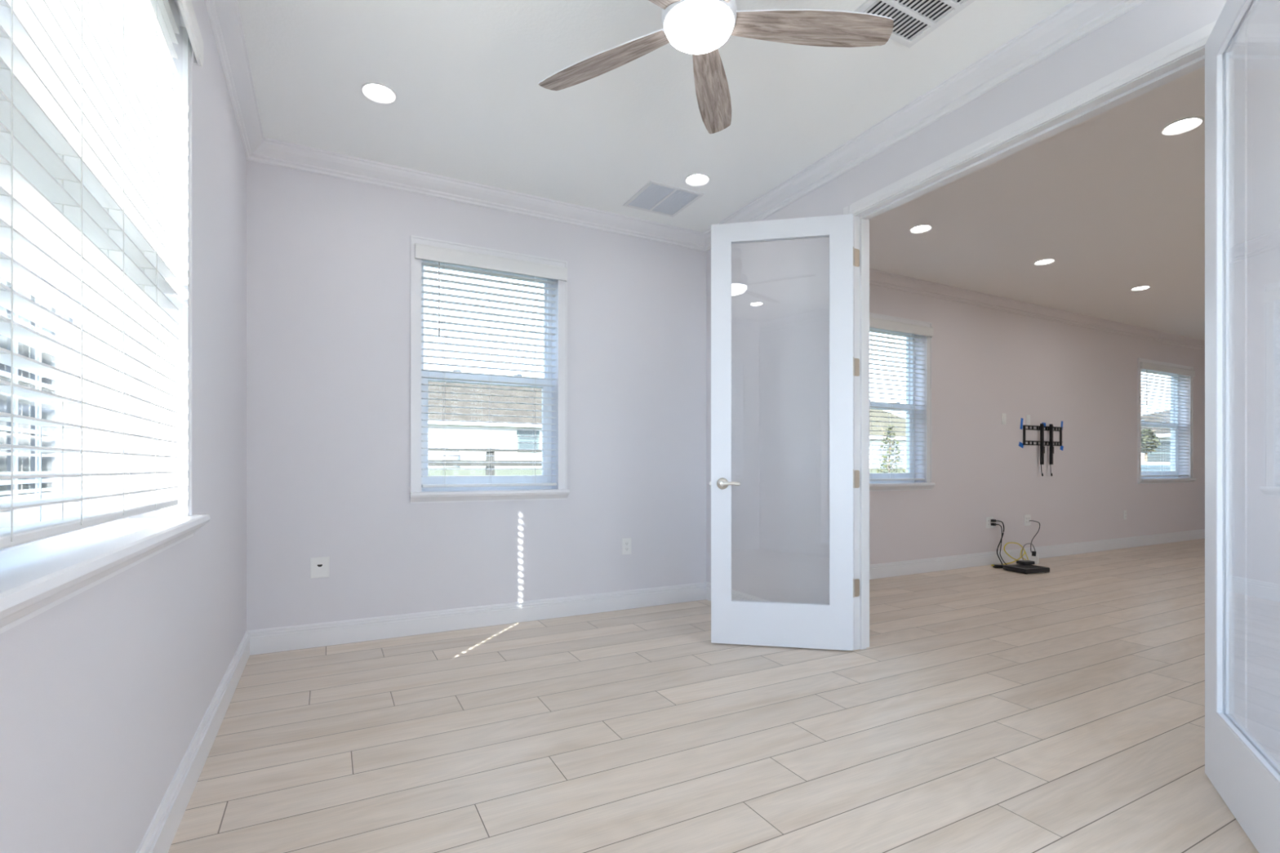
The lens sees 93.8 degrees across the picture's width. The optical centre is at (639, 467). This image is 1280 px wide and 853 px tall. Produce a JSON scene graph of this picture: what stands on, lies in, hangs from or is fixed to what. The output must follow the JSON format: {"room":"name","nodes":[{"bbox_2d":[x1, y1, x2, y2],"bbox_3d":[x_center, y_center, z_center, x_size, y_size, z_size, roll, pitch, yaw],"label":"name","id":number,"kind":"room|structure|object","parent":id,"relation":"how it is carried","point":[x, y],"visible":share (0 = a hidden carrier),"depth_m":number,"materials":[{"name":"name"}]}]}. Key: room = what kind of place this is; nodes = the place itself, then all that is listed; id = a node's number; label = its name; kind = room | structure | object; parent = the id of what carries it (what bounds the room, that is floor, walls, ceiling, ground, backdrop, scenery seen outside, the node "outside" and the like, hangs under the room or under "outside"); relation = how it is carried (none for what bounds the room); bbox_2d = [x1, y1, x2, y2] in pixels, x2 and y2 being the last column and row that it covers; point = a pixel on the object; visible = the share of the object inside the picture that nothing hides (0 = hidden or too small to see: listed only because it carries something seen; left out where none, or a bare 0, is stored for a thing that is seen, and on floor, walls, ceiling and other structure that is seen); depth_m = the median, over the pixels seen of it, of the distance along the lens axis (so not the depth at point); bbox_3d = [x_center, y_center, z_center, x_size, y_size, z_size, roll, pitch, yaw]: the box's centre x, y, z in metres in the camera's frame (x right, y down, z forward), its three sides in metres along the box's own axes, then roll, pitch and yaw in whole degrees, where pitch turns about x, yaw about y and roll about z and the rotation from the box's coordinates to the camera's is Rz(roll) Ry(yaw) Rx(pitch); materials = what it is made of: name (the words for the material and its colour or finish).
{"room":"empty room","nodes":[
{"label":"empty room","id":0,"kind":"room"},
{"bbox_2d":[0,0,246,852],"bbox_3d":[-1.168,-0.380,1.156,0.210,2.819,4.690,0,0,-28],"label":"wall","id":1,"kind":"structure","parent":0,"point":[105,691],"depth_m":1.77,"materials":[{"name":"white paint"}]},
{"bbox_2d":[0,0,210,634],"bbox_3d":[-0.891,-0.582,0.689,0.260,1.607,2.735,0,0,-28],"label":"window","id":2,"kind":"structure","parent":1,"relation":"in","point":[37,576],"depth_m":1.41,"materials":[{"name":"white wood"}]},
{"bbox_2d":[0,0,203,549],"bbox_3d":[-0.833,-0.628,0.727,0.099,1.484,2.620,0,0,-28],"label":"blind","id":3,"kind":"object","parent":2,"relation":"attached to","point":[87,95],"visible":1,"depth_m":1.18,"materials":[{"name":"white plastic"}]},
{"bbox_2d":[135,631,249,852],"bbox_3d":[-1.116,0.964,1.301,0.017,0.133,4.480,0,0,-28],"label":"baseboard","id":4,"kind":"structure","parent":1,"relation":"attached to","point":[158,837],"depth_m":1.90,"materials":[{"name":"white"}]},
{"bbox_2d":[204,0,263,159],"bbox_3d":[-1.084,-1.737,1.318,0.089,0.103,4.480,0,0,-28],"label":"crown molding","id":5,"kind":"structure","parent":1,"relation":"attached to","point":[224,17],"depth_m":2.59,"materials":[{"name":"white wood"}]},
{"bbox_2d":[168,538,1258,852],"bbox_3d":[5.069,1.031,3.044,12.636,0.002,7.150,0,0,-28],"label":"floor","id":6,"kind":"structure","parent":0,"point":[986,708],"depth_m":2.30,"materials":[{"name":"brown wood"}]},
{"bbox_2d":[992,564,1003,568],"bbox_3d":[3.698,1.013,6.101,0.170,0.034,0.052,0,0,7],"label":"power adapter","id":7,"kind":"object","parent":6,"relation":"on","point":[996,566],"visible":0.53,"depth_m":6.08,"materials":[{"name":"black plastic"}]},
{"bbox_2d":[996,520,1004,564],"bbox_3d":[3.775,0.791,6.270,0.070,0.458,0.279,0,0,33],"label":"power cable","id":8,"kind":"object","parent":6,"relation":"on","point":[997,520],"visible":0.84,"depth_m":6.34,"materials":[{"name":"black plastic"}]},
{"bbox_2d":[999,524,1007,564],"bbox_3d":[3.830,0.818,6.251,0.090,0.422,0.216,0,0,-13],"label":"power cable","id":9,"kind":"object","parent":6,"relation":"on","point":[999,525],"visible":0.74,"depth_m":6.33,"materials":[{"name":"black plastic"}]},
{"bbox_2d":[991,542,1025,565],"bbox_3d":[3.871,0.908,6.181,0.552,0.231,0.230,0,0,-28],"label":"cable","id":10,"kind":"object","parent":6,"relation":"on","point":[1009,542],"visible":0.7,"depth_m":6.26,"materials":[{"name":"yellow plastic"}]},
{"bbox_2d":[1020,548,1028,559],"bbox_3d":[4.018,0.939,6.219,0.087,0.166,0.284,0,0,20],"label":"cable","id":11,"kind":"object","parent":6,"relation":"on","point":[1022,548],"visible":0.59,"depth_m":6.32,"materials":[{"name":"yellow plastic"}]},
{"bbox_2d":[1002,564,1049,573],"bbox_3d":[3.814,1.004,5.911,0.310,0.051,0.256,0,0,-18],"label":"box","id":12,"kind":"object","parent":6,"relation":"on","point":[1026,569],"visible":0.95,"depth_m":5.83,"materials":[{"name":"black plastic"}]},
{"bbox_2d":[1016,560,1035,564],"bbox_3d":[3.896,0.963,6.046,0.140,0.032,0.091,0,0,-14],"label":"router","id":13,"kind":"object","parent":12,"relation":"on","point":[1020,562],"visible":1,"depth_m":6.01,"materials":[{"name":"black plastic"}]},
{"bbox_2d":[1021,542,1035,559],"bbox_3d":[4.052,0.885,6.257,0.393,0.167,0.073,0,0,-45],"label":"power cable","id":14,"kind":"object","parent":13,"relation":"attached to","point":[1028,543],"visible":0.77,"depth_m":6.26,"materials":[{"name":"grey plastic"}]},
{"bbox_2d":[1031,551,1039,564],"bbox_3d":[4.223,0.963,6.399,0.060,0.135,0.111,0,0,42],"label":"power adapter","id":15,"kind":"object","parent":6,"relation":"on","point":[1034,556],"visible":0.84,"depth_m":6.36,"materials":[{"name":"white"}]},
{"bbox_2d":[237,0,1204,341],"bbox_3d":[5.069,-1.849,3.044,13.016,0.120,7.530,0,0,-28],"label":"ceiling","id":16,"kind":"structure","parent":0,"point":[470,104],"depth_m":3.17,"materials":[{"name":"white paint"}]},
{"bbox_2d":[360,81,396,103],"bbox_3d":[-1.246,-1.785,2.858,0.158,0.008,0.158,0,0,-28],"label":"recessed light","id":17,"kind":"object","parent":16,"relation":"in","point":[377,92],"visible":1,"depth_m":2.86,"materials":[{"name":"white plastic"}]},
{"bbox_2d":[622,180,703,217],"bbox_3d":[0.152,-1.786,3.999,0.396,0.007,0.396,0,0,-28],"label":"ceiling vent","id":18,"kind":"object","parent":16,"relation":"in","point":[657,197],"visible":1,"depth_m":3.98,"materials":[{"name":"white metal"}]},
{"bbox_2d":[684,173,710,186],"bbox_3d":[0.356,-1.785,3.718,0.158,0.008,0.158,0,0,-28],"label":"recessed light","id":19,"kind":"object","parent":16,"relation":"in","point":[695,179],"visible":1,"depth_m":3.71,"materials":[{"name":"white"}]},
{"bbox_2d":[538,0,893,133],"bbox_3d":[0.208,-1.609,1.964,1.286,0.360,1.255,0,0,-28],"label":"ceiling fan","id":20,"kind":"object","parent":16,"relation":"hanging from","point":[697,28],"visible":1,"depth_m":2.05,"materials":[{"name":"brown wood"}]},
{"bbox_2d":[853,0,975,48],"bbox_3d":[1.068,-1.784,2.299,0.360,0.009,0.360,0,0,-28],"label":"ceiling vent","id":21,"kind":"object","parent":16,"relation":"in","point":[913,20],"visible":0.85,"depth_m":2.35,"materials":[{"name":"white metal"}]},
{"bbox_2d":[909,224,932,233],"bbox_3d":[2.105,-1.785,4.487,0.158,0.008,0.158,0,0,-28],"label":"recessed light","id":22,"kind":"object","parent":16,"relation":"in","point":[920,228],"visible":1,"depth_m":4.49,"materials":[{"name":"white plastic"}]},
{"bbox_2d":[1033,258,1055,265],"bbox_3d":[3.521,-1.785,5.208,0.158,0.008,0.158,0,0,-28],"label":"recessed light","id":23,"kind":"object","parent":16,"relation":"in","point":[1046,261],"visible":1,"depth_m":5.20,"materials":[{"name":"white plastic"}]},
{"bbox_2d":[1130,285,1151,290],"bbox_3d":[4.998,-1.785,5.973,0.158,0.008,0.158,0,0,-28],"label":"recessed light","id":24,"kind":"object","parent":16,"relation":"in","point":[1142,287],"visible":1,"depth_m":5.97,"materials":[{"name":"white plastic"}]},
{"bbox_2d":[1160,116,1204,135],"bbox_3d":[2.839,-1.785,3.135,0.168,0.008,0.168,0,0,-28],"label":"recessed light","id":25,"kind":"object","parent":16,"relation":"in","point":[1187,124],"visible":1,"depth_m":3.14,"materials":[{"name":"white"}]},
{"bbox_2d":[246,160,1204,631],"bbox_3d":[3.377,-0.380,6.289,13.016,2.819,0.210,0,0,-28],"label":"wall","id":26,"kind":"structure","parent":0,"point":[328,258],"depth_m":4.21,"materials":[{"name":"white paint"}]},
{"bbox_2d":[310,556,328,577],"bbox_3d":[-1.842,0.577,3.444,0.096,0.118,0.008,0,0,-28],"label":"cable plate","id":27,"kind":"object","parent":26,"relation":"attached to","point":[319,566],"visible":1,"depth_m":3.44,"materials":[{"name":"white plastic"}]},
{"bbox_2d":[315,566,324,575],"bbox_3d":[-1.841,0.597,3.442,0.040,0.048,0.002,0,0,-28],"label":"hood","id":28,"kind":"object","parent":27,"relation":"attached to","point":[319,570],"depth_m":3.44,"materials":[{"name":"white plastic"}]},
{"bbox_2d":[247,137,706,251],"bbox_3d":[-0.799,-1.737,3.943,3.023,0.103,0.089,0,0,-28],"label":"crown molding","id":29,"kind":"structure","parent":26,"relation":"attached to","point":[270,151],"depth_m":3.77,"materials":[{"name":"white wood"}]},
{"bbox_2d":[247,582,706,655],"bbox_3d":[-0.815,0.964,3.975,3.023,0.133,0.017,0,0,-28],"label":"baseboard","id":30,"kind":"structure","parent":26,"relation":"attached to","point":[264,641],"depth_m":3.79,"materials":[{"name":"white"}]},
{"bbox_2d":[409,235,569,503],"bbox_3d":[-0.995,-0.599,3.975,1.024,1.641,0.260,0,0,-28],"label":"window","id":31,"kind":"structure","parent":26,"relation":"in","point":[418,494],"depth_m":3.95,"materials":[{"name":"white"}]},
{"bbox_2d":[414,243,567,487],"bbox_3d":[-0.956,-0.622,3.917,0.983,1.497,0.099,0,0,-28],"label":"blind","id":32,"kind":"object","parent":31,"relation":"attached to","point":[424,252],"visible":0.97,"depth_m":3.92,"materials":[{"name":"white plastic"}]},
{"bbox_2d":[622,537,631,555],"bbox_3d":[-0.096,0.575,4.354,0.074,0.120,0.009,0,0,-28],"label":"power outlet","id":33,"kind":"object","parent":26,"relation":"attached to","point":[626,542],"visible":1,"depth_m":4.35,"materials":[{"name":"white plastic"}]},
{"bbox_2d":[869,312,935,491],"bbox_3d":[2.374,-0.599,5.732,1.024,1.641,0.260,0,0,-28],"label":"window","id":34,"kind":"structure","parent":26,"relation":"in","point":[908,485],"depth_m":5.87,"materials":[{"name":"white wood"}]},
{"bbox_2d":[869,317,933,480],"bbox_3d":[2.413,-0.622,5.674,0.983,1.497,0.099,0,0,-28],"label":"blind","id":35,"kind":"object","parent":34,"relation":"attached to","point":[874,323],"visible":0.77,"depth_m":5.68,"materials":[{"name":"white plastic"}]},
{"bbox_2d":[986,516,993,528],"bbox_3d":[3.705,0.585,6.336,0.118,0.120,0.009,0,0,-28],"label":"power outlet","id":36,"kind":"object","parent":26,"relation":"attached to","point":[988,522],"visible":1,"depth_m":6.33,"materials":[{"name":"white plastic"}]},
{"bbox_2d":[1001,413,1006,424],"bbox_3d":[3.925,-0.521,6.451,0.074,0.118,0.009,0,0,-28],"label":"wall switch","id":37,"kind":"object","parent":26,"relation":"attached to","point":[1003,415],"visible":1,"depth_m":6.45,"materials":[{"name":"white plastic"}]},
{"bbox_2d":[1018,441,1023,448],"bbox_3d":[4.206,-0.245,6.602,0.097,0.076,0.001,0,0,-28],"label":"tape","id":38,"kind":"object","parent":26,"relation":"attached to","point":[1020,444],"visible":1,"depth_m":6.60,"materials":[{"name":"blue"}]},
{"bbox_2d":[1020,417,1022,429],"bbox_3d":[4.213,-0.480,6.605,0.058,0.130,0.001,0,0,-28],"label":"tape","id":39,"kind":"object","parent":26,"relation":"attached to","point":[1021,420],"visible":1,"depth_m":6.60,"materials":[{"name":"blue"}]},
{"bbox_2d":[1024,514,1031,525],"bbox_3d":[4.310,0.588,6.652,0.118,0.120,0.009,0,0,-28],"label":"power outlet","id":40,"kind":"object","parent":26,"relation":"attached to","point":[1027,517],"visible":1,"depth_m":6.65,"materials":[{"name":"white plastic"}]},
{"bbox_2d":[1029,520,1039,552],"bbox_3d":[4.309,0.777,6.573,0.087,0.375,0.415,0,0,43],"label":"cable","id":41,"kind":"object","parent":40,"relation":"hanging from","point":[1029,520],"visible":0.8,"depth_m":6.66,"materials":[{"name":"grey plastic"}]},
{"bbox_2d":[1026,414,1030,425],"bbox_3d":[4.323,-0.521,6.659,0.074,0.122,0.009,0,0,-28],"label":"wall switch","id":42,"kind":"object","parent":26,"relation":"attached to","point":[1028,416],"visible":1,"depth_m":6.65,"materials":[{"name":"white plastic"}]},
{"bbox_2d":[869,268,1204,351],"bbox_3d":[4.839,-1.737,6.883,9.454,0.103,0.089,0,0,-28],"label":"crown molding","id":43,"kind":"structure","parent":26,"relation":"attached to","point":[877,277],"depth_m":6.50,"materials":[{"name":"white paint"}]},
{"bbox_2d":[869,528,1204,579],"bbox_3d":[4.822,0.964,6.915,9.454,0.133,0.017,0,0,-28],"label":"baseboard","id":44,"kind":"structure","parent":26,"relation":"attached to","point":[878,571],"depth_m":6.53,"materials":[{"name":"white wood"}]},
{"bbox_2d":[1022,423,1062,475],"bbox_3d":[4.582,-0.194,6.764,0.750,0.592,0.058,0,0,-28],"label":"wall bracket","id":45,"kind":"object","parent":26,"relation":"attached to","point":[1041,428],"visible":1,"depth_m":6.73,"materials":[{"name":"black metal"}]},
{"bbox_2d":[1123,510,1126,519],"bbox_3d":[6.189,0.609,7.631,0.074,0.120,0.009,0,0,-28],"label":"power outlet","id":46,"kind":"object","parent":26,"relation":"attached to","point":[1124,511],"visible":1,"depth_m":7.62,"materials":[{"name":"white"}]},
{"bbox_2d":[1137,357,1196,484],"bbox_3d":[7.113,-0.599,8.203,1.536,1.641,0.260,0,0,-28],"label":"window","id":47,"kind":"structure","parent":26,"relation":"in","point":[1174,453],"depth_m":8.38,"materials":[{"name":"white"}]},
{"bbox_2d":[1140,361,1195,476],"bbox_3d":[7.152,-0.622,8.145,1.495,1.497,0.099,0,0,-28],"label":"blind","id":48,"kind":"object","parent":47,"relation":"attached to","point":[1144,366],"visible":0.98,"depth_m":8.11,"materials":[{"name":"white plastic"}]},
{"bbox_2d":[706,0,1279,755],"bbox_3d":[1.610,-0.380,2.723,0.120,2.819,4.480,0,0,-28],"label":"wall","id":49,"kind":"structure","parent":0,"point":[780,289],"depth_m":3.45,"materials":[{"name":"white paint"}]},
{"bbox_2d":[706,582,770,601],"bbox_3d":[0.842,0.964,4.047,0.017,0.133,1.422,0,0,-28],"label":"baseboard","id":50,"kind":"structure","parent":49,"relation":"attached to","point":[735,595],"depth_m":4.31,"materials":[{"name":"white"}]},
{"bbox_2d":[709,213,859,650],"bbox_3d":[0.820,-0.194,3.415,0.842,2.428,0.165,0,0,11],"label":"door","id":51,"kind":"structure","parent":49,"relation":"in","point":[829,626],"depth_m":3.39,"materials":[{"name":"white wood"}]},
{"bbox_2d":[703,0,1147,251],"bbox_3d":[1.517,-1.737,2.674,0.089,0.103,4.480,0,0,-28],"label":"crown molding","id":52,"kind":"structure","parent":49,"relation":"attached to","point":[1078,19],"depth_m":2.79,"materials":[{"name":"white wood"}]},
{"bbox_2d":[843,20,1247,730],"bbox_3d":[1.613,-0.225,2.701,0.137,2.510,1.688,0,0,-28],"label":"door frame","id":53,"kind":"structure","parent":49,"relation":"attached to","point":[1197,39],"depth_m":2.28,"materials":[{"name":"white wood"}]},
{"bbox_2d":[1204,0,1279,852],"bbox_3d":[1.721,-0.194,1.660,0.064,2.428,0.841,0,0,31],"label":"door","id":54,"kind":"structure","parent":49,"relation":"in","point":[1246,777],"depth_m":1.89,"materials":[{"name":"white wood"}]},
{"bbox_2d":[1267,751,1279,764],"bbox_3d":[2.266,0.964,1.317,0.017,0.133,1.380,0,0,-28],"label":"baseboard","id":55,"kind":"structure","parent":49,"relation":"attached to","point":[1277,757],"depth_m":1.86,"materials":[{"name":"white"}]},
{"label":"outside","id":56,"kind":"structure","parent":0,"visible":0},
{"bbox_2d":[428,466,906,475],"bbox_3d":[1.740,0.725,29.103,130.000,1.450,130.000,0,0,-28],"label":"ground","id":57,"kind":"structure","parent":56,"point":[476,472],"depth_m":27.13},
{"bbox_2d":[0,248,93,497],"bbox_3d":[-9.287,-1.320,5.871,8.160,5.700,11.800,0,0,-28],"label":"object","id":58,"kind":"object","parent":57,"relation":"on","point":[24,461],"visible":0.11,"depth_m":4.60,"materials":[{"name":"white paint"}]},
{"bbox_2d":[442,444,460,467],"bbox_3d":[-9.600,-0.569,30.520,0.900,1.169,0.900,0,0,-28],"label":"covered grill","id":59,"kind":"object","parent":57,"relation":"on","point":[445,452],"visible":0.48,"depth_m":30.17,"materials":[{"name":"grey"}]},
{"bbox_2d":[428,381,542,466],"bbox_3d":[-12.954,-2.785,38.357,21.560,6.770,13.060,0,0,-28],"label":"house","id":60,"kind":"structure","parent":57,"relation":"on","point":[438,388],"depth_m":34.46,"materials":[{"name":"white paint"}]},
{"bbox_2d":[428,447,542,475],"bbox_3d":[-2.663,0.415,15.055,11.800,1.770,0.220,0,0,-28],"label":"rail fence","id":61,"kind":"object","parent":57,"relation":"on","point":[487,465],"visible":0.04,"depth_m":14.45,"materials":[{"name":"grey wood"}]},
{"bbox_2d":[870,408,906,468],"bbox_3d":[14.425,-2.270,45.868,15.060,6.200,11.060,0,0,-28],"label":"house","id":62,"kind":"structure","parent":57,"relation":"on","point":[874,414],"depth_m":42.14,"materials":[{"name":"white paint"}]},
{"bbox_2d":[875,423,904,473],"bbox_3d":[6.317,0.256,15.087,0.681,2.715,0.700,0,0,6],"label":"young tree","id":63,"kind":"object","parent":57,"relation":"on","point":[890,447],"visible":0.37,"depth_m":15.05,"materials":[{"name":"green plant"}]},
{"bbox_2d":[1141,428,1160,461],"bbox_3d":[27.129,-0.398,32.073,1.211,3.412,1.327,0,0,24],"label":"round tree","id":64,"kind":"object","parent":57,"relation":"on","point":[1147,440],"visible":0.57,"depth_m":31.85,"materials":[{"name":"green plant"}]},
{"bbox_2d":[1141,410,1170,461],"bbox_3d":[38.227,-1.170,40.236,16.060,6.000,15.060,0,0,-28],"label":"house","id":65,"kind":"structure","parent":57,"relation":"on","point":[1166,443],"depth_m":36.64,"materials":[{"name":"white paint"}]},
{"bbox_2d":[1141,462,1170,471],"bbox_3d":[16.858,0.633,19.629,1.940,1.600,4.535,0,0,40],"label":"fence","id":66,"kind":"object","parent":57,"relation":"on","point":[1144,463],"visible":0.02,"depth_m":18.34,"materials":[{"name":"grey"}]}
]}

